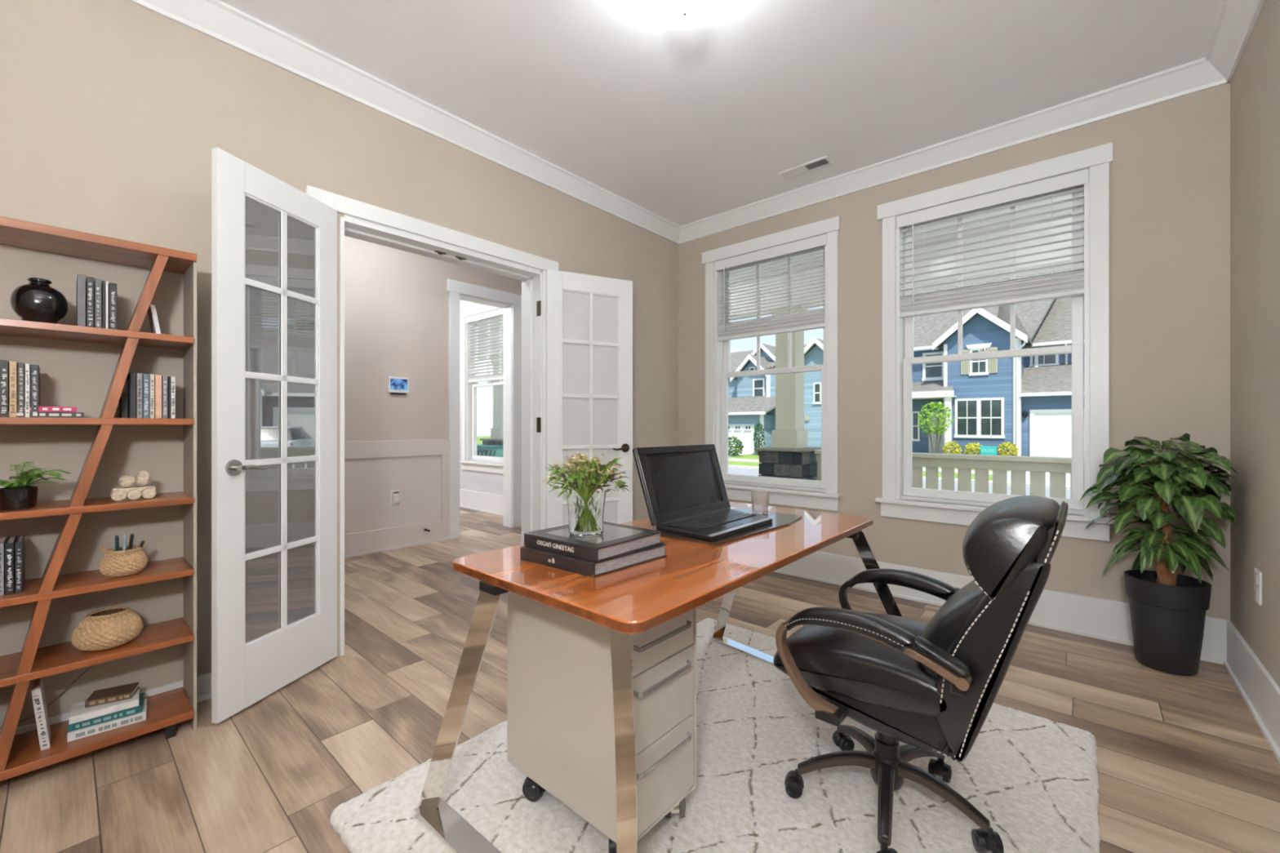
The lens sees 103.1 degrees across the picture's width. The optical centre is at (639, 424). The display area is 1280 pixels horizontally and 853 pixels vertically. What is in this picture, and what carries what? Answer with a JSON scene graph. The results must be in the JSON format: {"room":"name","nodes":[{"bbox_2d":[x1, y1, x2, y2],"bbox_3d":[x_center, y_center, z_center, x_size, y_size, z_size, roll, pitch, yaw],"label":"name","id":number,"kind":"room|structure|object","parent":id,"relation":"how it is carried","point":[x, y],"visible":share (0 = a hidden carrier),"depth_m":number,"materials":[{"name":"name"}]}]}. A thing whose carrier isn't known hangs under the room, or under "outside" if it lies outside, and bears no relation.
{"room":"office","nodes":[
{"label":"office","id":0,"kind":"room"},
{"bbox_2d":[0,485,38,510],"bbox_3d":[-1.861,0.218,1.519,0.080,0.062,0.080,0,0,41],"label":"pot","id":1,"kind":"object","parent":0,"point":[11,497],"depth_m":1.50,"materials":[{"name":"black ceramic"}]},
{"bbox_2d":[0,0,678,730],"bbox_3d":[-1.115,0.220,2.752,0.170,3.680,4.161,0,0,41],"label":"wall","id":2,"kind":"structure","parent":0,"point":[113,113],"depth_m":1.88,"materials":[{"name":"beige paint"}]},
{"bbox_2d":[14,671,211,735],"bbox_3d":[-1.932,1.012,1.678,0.022,0.095,1.470,0,0,41],"label":"baseboard","id":3,"kind":"structure","parent":2,"relation":"attached to","point":[203,681],"depth_m":1.88,"materials":[{"name":"white paint"}]},
{"bbox_2d":[211,147,337,724],"bbox_3d":[-1.442,0.037,2.048,0.136,2.025,0.537,0,0,12],"label":"door","id":4,"kind":"structure","parent":2,"relation":"in","point":[274,244],"depth_m":1.99,"materials":[{"name":"white paint"}]},
{"bbox_2d":[127,0,680,244],"bbox_3d":[-1.020,-1.567,2.668,0.084,0.105,4.161,0,0,41],"label":"trim","id":5,"kind":"structure","parent":2,"relation":"attached to","point":[220,21],"depth_m":2.41,"materials":[{"name":"white paint"}]},
{"bbox_2d":[306,185,558,656],"bbox_3d":[-1.066,0.005,2.817,0.222,2.110,1.416,0,0,41],"label":"trim","id":6,"kind":"structure","parent":2,"relation":"attached to","point":[362,220],"depth_m":2.94,"materials":[{"name":"white paint"}]},
{"bbox_2d":[546,269,632,528],"bbox_3d":[-0.324,0.037,3.324,0.597,2.025,0.143,0,0,-27],"label":"door","id":7,"kind":"structure","parent":2,"relation":"in","point":[589,317],"depth_m":3.31,"materials":[{"name":"white paint"}]},
{"bbox_2d":[344,235,521,441],"bbox_3d":[-2.524,0.220,3.990,0.140,3.680,4.161,0,0,41],"label":"wall","id":8,"kind":"structure","parent":0,"point":[397,301],"depth_m":4.37,"materials":[{"name":"paint"}]},
{"bbox_2d":[344,439,450,558],"bbox_3d":[-2.800,0.597,3.544,0.034,0.926,3.126,0,0,41],"label":"trim","id":9,"kind":"structure","parent":8,"relation":"attached to","point":[420,469],"depth_m":4.35,"materials":[{"name":"paint"}]},
{"bbox_2d":[387,377,408,395],"bbox_3d":[-2.079,-0.335,4.371,0.024,0.146,0.170,0,0,41],"label":"control panel","id":10,"kind":"object","parent":8,"relation":"attached to","point":[396,385],"visible":1,"depth_m":4.36,"materials":[{"name":"blue"}]},
{"bbox_2d":[446,279,521,538],"bbox_3d":[-1.546,-0.146,5.084,0.175,2.412,0.885,0,0,41],"label":"trim","id":11,"kind":"structure","parent":8,"relation":"attached to","point":[510,303],"depth_m":5.24,"materials":[{"name":"white paint"}]},
{"bbox_2d":[0,506,1279,852],"bbox_3d":[-1.968,1.120,3.495,8.828,0.120,4.451,0,0,41],"label":"floor","id":12,"kind":"structure","parent":0,"point":[1184,765],"depth_m":1.73,"materials":[{"name":"brown wood"}]},
{"bbox_2d":[0,216,196,781],"bbox_3d":[-1.950,0.234,1.468,0.243,1.652,0.990,0,0,41],"label":"bookcase","id":13,"kind":"object","parent":12,"relation":"on","point":[21,753],"visible":1,"depth_m":1.63,"materials":[{"name":"brown wood"}]},
{"bbox_2d":[0,535,7,595],"bbox_3d":[-1.915,0.420,1.523,0.151,0.152,0.016,0,0,41],"label":"book","id":14,"kind":"object","parent":13,"relation":"on","point":[2,540],"visible":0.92,"depth_m":1.48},
{"bbox_2d":[0,360,8,417],"bbox_3d":[-1.910,-0.105,1.529,0.151,0.166,0.016,0,0,41],"label":"book","id":15,"kind":"object","parent":13,"relation":"on","point":[4,364],"visible":0.91,"depth_m":1.48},
{"bbox_2d":[0,368,6,413],"bbox_3d":[-1.854,-0.099,1.480,0.001,0.129,0.011,0,0,41],"label":"print","id":16,"kind":"object","parent":15,"relation":"attached to","point":[3,371],"depth_m":1.48},
{"bbox_2d":[4,535,17,595],"bbox_3d":[-1.903,0.421,1.537,0.151,0.150,0.017,0,0,41],"label":"book","id":17,"kind":"object","parent":13,"relation":"on","point":[10,544],"visible":0.97,"depth_m":1.49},
{"bbox_2d":[6,549,12,590],"bbox_3d":[-1.847,0.424,1.487,0.001,0.120,0.011,0,0,41],"label":"print","id":18,"kind":"object","parent":17,"relation":"attached to","point":[9,552],"depth_m":1.49},
{"bbox_2d":[8,361,17,417],"bbox_3d":[-1.899,-0.104,1.542,0.151,0.164,0.014,0,0,41],"label":"book","id":19,"kind":"object","parent":13,"relation":"on","point":[13,366],"visible":0.88,"depth_m":1.49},
{"bbox_2d":[10,368,15,413],"bbox_3d":[-1.843,-0.099,1.492,0.001,0.129,0.009,0,0,41],"label":"print","id":20,"kind":"object","parent":19,"relation":"attached to","point":[12,371],"depth_m":1.49},
{"bbox_2d":[15,534,25,593],"bbox_3d":[-1.892,0.421,1.550,0.151,0.150,0.014,0,0,41],"label":"book","id":21,"kind":"object","parent":13,"relation":"on","point":[20,540],"visible":1,"depth_m":1.50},
{"bbox_2d":[16,549,21,589],"bbox_3d":[-1.835,0.426,1.500,0.001,0.117,0.009,0,0,41],"label":"print","id":22,"kind":"object","parent":21,"relation":"attached to","point":[18,551],"depth_m":1.50},
{"bbox_2d":[17,362,25,417],"bbox_3d":[-1.889,-0.103,1.553,0.151,0.162,0.012,0,0,41],"label":"book","id":23,"kind":"object","parent":13,"relation":"on","point":[21,366],"visible":0.88,"depth_m":1.50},
{"bbox_2d":[18,368,22,413],"bbox_3d":[-1.833,-0.101,1.503,0.001,0.133,0.008,0,0,41],"label":"print","id":24,"kind":"object","parent":23,"relation":"attached to","point":[20,370],"depth_m":1.50},
{"bbox_2d":[25,363,31,417],"bbox_3d":[-1.881,-0.102,1.562,0.151,0.160,0.009,0,0,41],"label":"book","id":25,"kind":"object","parent":13,"relation":"on","point":[28,367],"visible":0.84,"depth_m":1.51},
{"bbox_2d":[31,364,39,417],"bbox_3d":[-1.872,-0.102,1.573,0.151,0.158,0.015,0,0,41],"label":"book","id":26,"kind":"object","parent":13,"relation":"on","point":[35,370],"visible":0.86,"depth_m":1.52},
{"bbox_2d":[32,370,36,413],"bbox_3d":[-1.816,-0.098,1.523,0.001,0.128,0.009,0,0,41],"label":"print","id":27,"kind":"object","parent":26,"relation":"attached to","point":[34,372],"depth_m":1.52},
{"bbox_2d":[0,461,71,510],"bbox_3d":[-1.847,0.179,1.514,0.189,0.142,0.166,0,0,8],"label":"potted fern","id":28,"kind":"object","parent":13,"relation":"on","point":[13,496],"visible":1,"depth_m":1.50,"materials":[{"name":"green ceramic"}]},
{"bbox_2d":[9,277,67,324],"bbox_3d":[-1.852,-0.376,1.567,0.116,0.145,0.116,0,0,41],"label":"round vase","id":29,"kind":"object","parent":13,"relation":"on","point":[36,300],"visible":0.91,"depth_m":1.54,"materials":[{"name":"black ceramic"}]},
{"bbox_2d":[31,677,50,751],"bbox_3d":[-1.855,0.889,1.573,0.121,0.190,0.038,0,0,41],"label":"book","id":30,"kind":"object","parent":13,"relation":"on","point":[37,693],"visible":0.97,"depth_m":1.54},
{"bbox_2d":[33,695,47,746],"bbox_3d":[-1.810,0.893,1.532,0.001,0.158,0.026,0,0,41],"label":"print","id":31,"kind":"object","parent":30,"relation":"attached to","point":[38,707],"depth_m":1.53},
{"bbox_2d":[8,411,84,417],"bbox_3d":[-1.837,-0.031,1.575,0.101,0.017,0.150,0,0,41],"label":"book","id":32,"kind":"object","parent":13,"relation":"on","point":[55,415],"visible":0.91,"depth_m":1.56,"materials":[{"name":"white paper"}]},
{"bbox_2d":[17,405,76,412],"bbox_3d":[-1.840,-0.048,1.571,0.091,0.016,0.130,0,0,41],"label":"book","id":33,"kind":"object","parent":32,"relation":"on","point":[41,409],"visible":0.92,"depth_m":1.56,"materials":[{"name":"pink paper"}]},
{"bbox_2d":[16,413,80,416],"bbox_3d":[-1.797,-0.031,1.545,0.001,0.008,0.128,0,0,41],"label":"print","id":34,"kind":"object","parent":32,"relation":"attached to","point":[17,414],"depth_m":1.55,"materials":[{"name":"white"}]},
{"bbox_2d":[76,274,85,326],"bbox_3d":[-1.810,-0.388,1.644,0.151,0.168,0.018,0,0,41],"label":"book","id":35,"kind":"object","parent":13,"relation":"on","point":[81,279],"visible":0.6,"depth_m":1.59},
{"bbox_2d":[85,276,93,327],"bbox_3d":[-1.797,-0.386,1.658,0.151,0.165,0.016,0,0,41],"label":"book","id":36,"kind":"object","parent":13,"relation":"on","point":[90,281],"visible":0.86,"depth_m":1.61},
{"bbox_2d":[88,282,93,324],"bbox_3d":[-1.741,-0.383,1.608,0.001,0.135,0.010,0,0,41],"label":"print","id":37,"kind":"object","parent":36,"relation":"attached to","point":[90,284],"depth_m":1.61},
{"bbox_2d":[93,278,102,328],"bbox_3d":[-1.786,-0.385,1.671,0.151,0.163,0.015,0,0,41],"label":"book","id":38,"kind":"object","parent":13,"relation":"on","point":[98,282],"visible":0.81,"depth_m":1.62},
{"bbox_2d":[96,287,100,326],"bbox_3d":[-1.729,-0.377,1.621,0.001,0.123,0.009,0,0,41],"label":"print","id":39,"kind":"object","parent":38,"relation":"attached to","point":[98,289],"depth_m":1.62},
{"bbox_2d":[104,280,108,328],"bbox_3d":[-1.773,-0.384,1.685,0.151,0.160,0.006,0,0,41],"label":"book","id":40,"kind":"object","parent":13,"relation":"on","point":[106,284],"visible":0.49,"depth_m":1.64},
{"bbox_2d":[66,697,146,742],"bbox_3d":[-1.753,0.971,1.678,0.175,0.026,0.121,0,0,-43],"label":"book","id":41,"kind":"object","parent":13,"relation":"on","point":[119,722],"visible":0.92,"depth_m":1.64,"materials":[{"name":"grey paper"}]},
{"bbox_2d":[67,692,144,732],"bbox_3d":[-1.759,0.946,1.679,0.165,0.022,0.116,0,0,-42],"label":"book","id":42,"kind":"object","parent":41,"relation":"on","point":[134,710],"visible":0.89,"depth_m":1.64,"materials":[{"name":"teal paper"}]},
{"bbox_2d":[68,688,139,724],"bbox_3d":[-1.762,0.923,1.676,0.155,0.022,0.110,0,0,-44],"label":"book","id":43,"kind":"object","parent":42,"relation":"on","point":[78,713],"visible":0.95,"depth_m":1.64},
{"bbox_2d":[84,681,139,707],"bbox_3d":[-1.762,0.901,1.698,0.110,0.020,0.081,0,0,-31],"label":"book","id":44,"kind":"object","parent":43,"relation":"on","point":[126,691],"visible":1,"depth_m":1.68,"materials":[{"name":"brown paper"}]},
{"bbox_2d":[89,694,129,705],"bbox_3d":[-1.739,0.901,1.665,0.093,0.009,0.001,0,0,-31],"label":"print","id":45,"kind":"object","parent":44,"relation":"on","point":[104,699],"depth_m":1.67,"materials":[{"name":"beige"}]},
{"bbox_2d":[75,709,134,728],"bbox_3d":[-1.720,0.946,1.636,0.132,0.010,0.001,0,0,-42],"label":"print","id":46,"kind":"object","parent":42,"relation":"on","point":[124,713],"depth_m":1.63,"materials":[{"name":"white"}]},
{"bbox_2d":[75,715,142,737],"bbox_3d":[-1.709,0.971,1.637,0.148,0.011,0.001,0,0,-43],"label":"print","id":47,"kind":"object","parent":41,"relation":"on","point":[119,722],"depth_m":1.63,"materials":[{"name":"grey"}]},
{"bbox_2d":[71,605,143,651],"bbox_3d":[-1.748,0.667,1.670,0.164,0.112,0.164,0,0,2],"label":"woven basket","id":48,"kind":"object","parent":13,"relation":"on","point":[104,628],"visible":1,"depth_m":1.63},
{"bbox_2d":[108,282,116,329],"bbox_3d":[-1.764,-0.382,1.696,0.151,0.156,0.018,0,0,41],"label":"book","id":49,"kind":"object","parent":13,"relation":"on","point":[112,286],"visible":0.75,"depth_m":1.65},
{"bbox_2d":[110,291,115,326],"bbox_3d":[-1.708,-0.374,1.645,0.001,0.116,0.011,0,0,41],"label":"print","id":50,"kind":"object","parent":49,"relation":"attached to","point":[112,293],"depth_m":1.64},
{"bbox_2d":[98,541,147,577],"bbox_3d":[-1.717,0.445,1.689,0.113,0.102,0.113,0,0,-41],"label":"basket","id":51,"kind":"object","parent":13,"relation":"on","point":[114,563],"visible":0.96,"depth_m":1.66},
{"bbox_2d":[119,396,128,417],"bbox_3d":[-1.750,-0.059,1.720,0.101,0.072,0.015,0,0,41],"label":"book","id":52,"kind":"object","parent":13,"relation":"on","point":[123,401],"visible":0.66,"depth_m":1.69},
{"bbox_2d":[125,373,136,417],"bbox_3d":[-1.734,-0.098,1.730,0.151,0.150,0.015,0,0,41],"label":"book","id":53,"kind":"object","parent":13,"relation":"on","point":[131,380],"visible":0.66,"depth_m":1.68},
{"bbox_2d":[110,470,155,501],"bbox_3d":[-1.704,0.202,1.708,0.065,0.095,0.108,0,0,41],"label":"ornament","id":54,"kind":"object","parent":13,"relation":"on","point":[143,477],"visible":1,"depth_m":1.70,"materials":[{"name":"beige ceramic"}]},
{"bbox_2d":[136,373,142,417],"bbox_3d":[-1.724,-0.098,1.742,0.151,0.150,0.013,0,0,41],"label":"book","id":55,"kind":"object","parent":13,"relation":"on","point":[139,375],"visible":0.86,"depth_m":1.69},
{"bbox_2d":[142,373,149,417],"bbox_3d":[-1.713,-0.097,1.753,0.151,0.149,0.015,0,0,41],"label":"book","id":56,"kind":"object","parent":13,"relation":"on","point":[145,377],"visible":0.79,"depth_m":1.70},
{"bbox_2d":[149,374,154,417],"bbox_3d":[-1.704,-0.097,1.764,0.151,0.148,0.011,0,0,41],"label":"book","id":57,"kind":"object","parent":13,"relation":"on","point":[151,376],"visible":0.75,"depth_m":1.72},
{"bbox_2d":[146,304,160,333],"bbox_3d":[-1.690,-0.356,1.766,0.101,0.105,0.029,0,0,41],"label":"book","id":58,"kind":"object","parent":13,"relation":"on","point":[152,313],"visible":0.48,"depth_m":1.74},
{"bbox_2d":[154,374,161,417],"bbox_3d":[-1.694,-0.096,1.776,0.151,0.147,0.016,0,0,41],"label":"book","id":59,"kind":"object","parent":13,"relation":"on","point":[157,379],"visible":0.52,"depth_m":1.73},
{"bbox_2d":[161,375,167,417],"bbox_3d":[-1.683,-0.096,1.788,0.151,0.146,0.013,0,0,41],"label":"book","id":60,"kind":"object","parent":13,"relation":"on","point":[164,378],"visible":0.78,"depth_m":1.74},
{"bbox_2d":[169,376,175,418],"bbox_3d":[-1.669,-0.095,1.804,0.151,0.144,0.011,0,0,41],"label":"book","id":61,"kind":"object","parent":13,"relation":"on","point":[172,379],"visible":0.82,"depth_m":1.75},
{"bbox_2d":[329,617,1101,852],"bbox_3d":[0.348,1.048,1.551,1.583,0.024,1.859,0,0,41],"label":"area rug","id":62,"kind":"object","parent":12,"relation":"on","point":[1034,779],"visible":0.52,"depth_m":1.43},
{"bbox_2d":[506,591,696,852],"bbox_3d":[-0.106,0.741,1.385,0.483,0.591,0.280,0,0,41],"label":"drawer pedestal","id":63,"kind":"object","parent":62,"relation":"on","point":[561,725],"visible":0.76,"depth_m":1.26,"materials":[{"name":"grey metal"}]},
{"bbox_2d":[413,501,902,852],"bbox_3d":[0.273,0.699,1.590,1.044,0.677,1.507,0,0,41],"label":"office desk","id":64,"kind":"object","parent":62,"relation":"on","point":[641,597],"visible":0.8,"depth_m":1.26,"materials":[{"name":"brown wood"}]},
{"bbox_2d":[520,542,667,577],"bbox_3d":[-0.122,0.343,1.373,0.273,0.034,0.289,0,0,41],"label":"book","id":65,"kind":"object","parent":64,"relation":"on","point":[531,554],"visible":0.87,"depth_m":1.28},
{"bbox_2d":[524,521,662,562],"bbox_3d":[-0.124,0.308,1.379,0.272,0.034,0.263,0,0,41],"label":"book","id":66,"kind":"object","parent":65,"relation":"on","point":[616,540],"visible":0.94,"depth_m":1.31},
{"bbox_2d":[565,488,606,537],"bbox_3d":[-0.144,0.233,1.363,0.111,0.115,0.111,0,0,41],"label":"flower vase","id":67,"kind":"object","parent":66,"relation":"on","point":[585,510],"visible":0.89,"depth_m":1.32,"materials":[{"name":"clear glass"}]},
{"bbox_2d":[541,452,630,498],"bbox_3d":[-0.148,0.176,1.363,0.237,0.207,0.225,0,0,-42],"label":"bouquet","id":68,"kind":"object","parent":67,"relation":"in","point":[593,483],"visible":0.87,"depth_m":1.33,"materials":[{"name":"green plant"}]},
{"bbox_2d":[544,524,646,543],"bbox_3d":[-0.120,0.291,1.377,0.200,0.001,0.190,0,0,41],"label":"picture","id":69,"kind":"object","parent":66,"relation":"on","point":[611,532],"depth_m":1.34},
{"bbox_2d":[653,507,802,545],"bbox_3d":[0.326,0.356,1.825,0.320,0.006,0.628,0,0,41],"label":"board","id":70,"kind":"object","parent":64,"relation":"on","point":[779,520],"visible":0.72,"depth_m":1.71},
{"bbox_2d":[632,444,772,541],"bbox_3d":[0.252,0.216,1.842,0.348,0.274,0.500,0,0,41],"label":"laptop","id":71,"kind":"object","parent":70,"relation":"on","point":[683,488],"visible":1,"depth_m":1.85,"materials":[{"name":"black plastic"}]},
{"bbox_2d":[751,490,768,514],"bbox_3d":[0.483,0.311,2.041,0.072,0.085,0.072,0,0,41],"label":"tumbler","id":72,"kind":"object","parent":70,"relation":"on","point":[760,499],"visible":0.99,"depth_m":2.01,"materials":[{"name":"clear glass"}]},
{"bbox_2d":[773,495,1068,852],"bbox_3d":[0.713,0.604,1.349,0.645,0.864,0.517,0,0,41],"label":"chair","id":73,"kind":"object","parent":62,"relation":"on","point":[931,687],"visible":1,"depth_m":1.19,"materials":[{"name":"black leather"}]},
{"bbox_2d":[1080,433,1237,675],"bbox_3d":[2.275,0.548,2.247,0.442,1.024,0.485,0,0,-35],"label":"potted plant","id":74,"kind":"object","parent":12,"relation":"on","point":[1168,608],"visible":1,"depth_m":2.16,"materials":[{"name":"green plant"}]},
{"bbox_2d":[218,0,1223,226],"bbox_3d":[-1.968,-1.695,3.495,8.828,0.150,4.451,0,0,41],"label":"ceiling","id":75,"kind":"structure","parent":0,"point":[700,117],"depth_m":2.31,"materials":[{"name":"paint"}]},
{"bbox_2d":[657,0,710,20],"bbox_3d":[0.155,-1.519,1.759,0.242,0.202,0.242,0,0,41],"label":"ceiling lamp","id":76,"kind":"object","parent":75,"relation":"attached to","point":[682,10],"visible":1,"depth_m":1.76,"materials":[{"name":"white glass"}]},
{"bbox_2d":[778,155,833,179],"bbox_3d":[1.042,-1.615,3.198,0.313,0.010,0.110,0,0,41],"label":"ceiling vent","id":77,"kind":"object","parent":75,"relation":"in","point":[823,162],"visible":1,"depth_m":3.19,"materials":[{"name":"metal"}]},
{"bbox_2d":[459,82,1230,620],"bbox_3d":[-0.545,-0.280,5.114,8.828,2.680,0.140,0,0,41],"label":"wall","id":78,"kind":"structure","parent":0,"point":[1170,167],"depth_m":2.48,"materials":[{"name":"beige paint"}]},
{"bbox_2d":[459,304,502,474],"bbox_3d":[-1.850,-0.444,6.232,1.118,2.032,0.205,0,0,41],"label":"window","id":79,"kind":"structure","parent":78,"relation":"in","point":[469,456],"depth_m":6.49,"materials":[{"name":"white paint"}]},
{"bbox_2d":[466,308,502,382],"bbox_3d":[-1.863,-0.954,6.204,0.912,0.828,0.085,0,0,41],"label":"window blind","id":80,"kind":"object","parent":79,"relation":"attached to","point":[496,376],"visible":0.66,"depth_m":6.23,"materials":[{"name":"white plastic"}]},
{"bbox_2d":[459,488,502,515],"bbox_3d":[-2.510,0.945,6.732,3.440,0.230,0.024,0,0,41],"label":"baseboard","id":81,"kind":"structure","parent":78,"relation":"attached to","point":[471,500],"depth_m":6.23,"materials":[{"name":"white paint"}]},
{"bbox_2d":[702,216,841,511],"bbox_3d":[0.954,-0.404,3.767,1.100,1.952,0.205,0,0,41],"label":"window","id":82,"kind":"structure","parent":78,"relation":"in","point":[717,353],"depth_m":3.68,"materials":[{"name":"white paint"}]},
{"bbox_2d":[714,234,826,341],"bbox_3d":[0.941,-0.978,3.739,0.894,0.621,0.085,0,0,41],"label":"window blind","id":83,"kind":"object","parent":82,"relation":"attached to","point":[812,319],"visible":0.88,"depth_m":3.71,"materials":[{"name":"white plastic"}]},
{"bbox_2d":[678,57,1229,244],"bbox_3d":[1.439,-1.567,3.221,3.048,0.105,0.084,0,0,41],"label":"trim","id":84,"kind":"structure","parent":78,"relation":"attached to","point":[1198,75],"depth_m":2.80,"materials":[{"name":"white paint"}]},
{"bbox_2d":[875,142,1114,541],"bbox_3d":[1.949,-0.404,2.892,1.096,1.952,0.205,0,0,41],"label":"window","id":85,"kind":"structure","parent":78,"relation":"in","point":[1089,349],"depth_m":2.77,"materials":[{"name":"white paint"}]},
{"bbox_2d":[896,168,1088,318],"bbox_3d":[1.936,-0.978,2.864,0.890,0.621,0.085,0,0,41],"label":"window blind","id":86,"kind":"object","parent":85,"relation":"attached to","point":[1069,284],"visible":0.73,"depth_m":2.81,"materials":[{"name":"white plastic"}]},
{"bbox_2d":[773,551,1231,664],"bbox_3d":[1.459,0.962,3.243,3.048,0.197,0.024,0,0,41],"label":"baseboard","id":87,"kind":"structure","parent":78,"relation":"attached to","point":[1106,620],"depth_m":2.63,"materials":[{"name":"white paint"}]},
{"bbox_2d":[1230,0,1279,687],"bbox_3d":[1.294,-0.280,0.634,0.150,2.680,4.161,0,0,41],"label":"wall","id":88,"kind":"structure","parent":0,"point":[1255,83],"depth_m":1.90,"materials":[{"name":"beige paint"}]},
{"bbox_2d":[1205,0,1264,83],"bbox_3d":[1.206,-1.567,0.711,0.084,0.105,4.161,0,0,41],"label":"trim","id":89,"kind":"structure","parent":88,"relation":"attached to","point":[1237,19],"depth_m":2.03,"materials":[{"name":"white paint"}]},
{"bbox_2d":[1223,621,1279,763],"bbox_3d":[1.220,0.962,0.682,0.024,0.197,4.135,0,0,41],"label":"baseboard","id":90,"kind":"structure","parent":88,"relation":"attached to","point":[1260,691],"depth_m":1.86,"materials":[{"name":"white paint"}]},
{"bbox_2d":[1253,567,1262,605],"bbox_3d":[2.273,0.594,1.869,0.010,0.122,0.078,0,0,41],"label":"wall outlet","id":91,"kind":"object","parent":88,"relation":"attached to","point":[1257,573],"visible":1,"depth_m":1.85,"materials":[{"name":"white"}]},
{"label":"outside","id":92,"kind":"structure","parent":0,"visible":0},
{"bbox_2d":[476,435,1010,480],"bbox_3d":[30.901,1.870,35.148,140.000,0.300,86.400,0,0,41],"label":"ground","id":93,"kind":"structure","parent":92,"point":[755,456],"depth_m":23.28,"materials":[{"name":"green plant"}]},
{"bbox_2d":[728,435,743,456],"bbox_3d":[4.856,1.168,28.262,2.122,1.252,1.574,0,0,41],"label":"shrub","id":94,"kind":"object","parent":93,"relation":"on","point":[740,446],"visible":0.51,"depth_m":27.80,"materials":[{"name":"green plant"}]},
{"bbox_2d":[753,421,765,455],"bbox_3d":[6.738,0.773,28.688,0.695,2.021,0.699,0,0,-17],"label":"cypress","id":95,"kind":"object","parent":93,"relation":"on","point":[755,433],"visible":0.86,"depth_m":28.62,"materials":[{"name":"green plant"}]},
{"bbox_2d":[728,337,823,453],"bbox_3d":[10.172,-1.845,33.985,10.200,7.130,11.520,0,0,41],"label":"house","id":96,"kind":"structure","parent":93,"relation":"on","point":[751,399],"depth_m":30.44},
{"bbox_2d":[728,464,1070,489],"bbox_3d":[11.786,1.679,13.406,140.000,0.079,0.500,0,0,41],"label":"curb","id":97,"kind":"object","parent":93,"relation":"on","point":[1028,484],"depth_m":15.43,"materials":[{"name":"concrete"}]},
{"bbox_2d":[918,401,954,453],"bbox_3d":[14.149,0.291,24.337,1.567,2.860,1.329,0,0,41],"label":"young tree","id":98,"kind":"object","parent":93,"relation":"on","point":[933,406],"visible":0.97,"depth_m":24.18,"materials":[{"name":"green plant"}]},
{"bbox_2d":[912,268,1071,457],"bbox_3d":[19.874,-3.620,27.945,11.850,10.680,9.780,0,0,41],"label":"house","id":99,"kind":"structure","parent":93,"relation":"on","point":[1025,402],"depth_m":25.32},
{"bbox_2d":[960,349,969,374],"bbox_3d":[16.345,-3.160,25.529,0.360,1.240,0.070,0,0,41],"label":"shutter","id":100,"kind":"object","parent":99,"relation":"hanging from","point":[965,365],"depth_m":25.50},
{"bbox_2d":[988,346,997,373],"bbox_3d":[17.216,-3.160,24.763,0.360,1.240,0.070,0,0,41],"label":"shutter","id":101,"kind":"object","parent":99,"relation":"hanging from","point":[993,363],"depth_m":24.73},
{"bbox_3d":[0.643,1.420,5.654,13.500,0.600,2.219,0,0,41],"label":"floor","id":102,"kind":"structure","parent":93,"relation":"on","visible":0},
{"bbox_2d":[476,444,502,457],"bbox_3d":[-2.898,0.740,9.032,1.664,0.760,0.360,0,0,41],"label":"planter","id":103,"kind":"object","parent":102,"relation":"on","point":[495,451],"visible":0.12,"depth_m":8.57,"materials":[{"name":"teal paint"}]},
{"bbox_2d":[479,354,502,445],"bbox_3d":[-2.626,-0.105,9.659,0.601,2.450,0.600,0,0,41],"label":"porch column","id":104,"kind":"structure","parent":102,"relation":"on","point":[496,432],"depth_m":9.53,"materials":[{"name":"grey"}]},
{"bbox_2d":[754,305,821,479],"bbox_3d":[1.722,-0.105,5.836,0.600,2.450,0.600,0,0,41],"label":"porch column","id":105,"kind":"structure","parent":102,"relation":"on","point":[789,456],"depth_m":5.73,"materials":[{"name":"grey"}]},
{"bbox_2d":[478,217,1071,359],"bbox_3d":[1.197,-1.512,6.284,13.500,0.365,0.300,0,0,41],"label":"beam","id":106,"kind":"structure","parent":105,"relation":"on","point":[1064,252],"depth_m":4.59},
{"bbox_2d":[478,194,1071,337],"bbox_3d":[0.683,-1.750,5.699,13.500,0.100,2.339,0,0,41],"label":"ceiling","id":107,"kind":"structure","parent":106,"relation":"on","point":[1063,213],"depth_m":4.44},
{"bbox_2d":[814,449,1071,499],"bbox_3d":[3.885,0.657,3.934,5.120,0.765,0.160,0,0,41],"label":"porch railing","id":108,"kind":"object","parent":102,"relation":"on","point":[1058,468],"visible":0.29,"depth_m":4.54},
{"bbox_3d":[16.379,1.659,24.461,3.300,0.119,1.570,0,0,41],"label":"planting bed","id":109,"kind":"object","parent":93,"relation":"on","visible":0},
{"bbox_2d":[942,440,963,453],"bbox_3d":[15.324,1.218,24.948,0.828,0.910,0.795,0,0,8],"label":"shrub","id":110,"kind":"object","parent":109,"relation":"on","point":[945,448],"visible":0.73,"depth_m":24.83,"materials":[{"name":"yellow plant"}]},
{"bbox_2d":[996,441,1019,456],"bbox_3d":[17.266,1.245,23.838,0.878,0.914,0.772,0,0,22],"label":"shrub","id":111,"kind":"object","parent":109,"relation":"on","point":[1006,444],"visible":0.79,"depth_m":23.76,"materials":[{"name":"yellow plant"}]},
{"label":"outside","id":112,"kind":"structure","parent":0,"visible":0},
{"bbox_2d":[1007,471,1070,484],"bbox_3d":[15.835,1.702,18.088,4.100,0.033,11.880,0,0,41],"label":"driveway","id":113,"kind":"structure","parent":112,"point":[1028,473],"depth_m":16.14,"materials":[{"name":"concrete"}]},
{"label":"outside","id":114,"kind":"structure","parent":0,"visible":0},
{"bbox_2d":[728,467,1070,498],"bbox_3d":[9.607,1.714,10.928,140.000,0.009,6.100,0,0,41],"label":"street","id":115,"kind":"structure","parent":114,"point":[731,470],"depth_m":14.58,"materials":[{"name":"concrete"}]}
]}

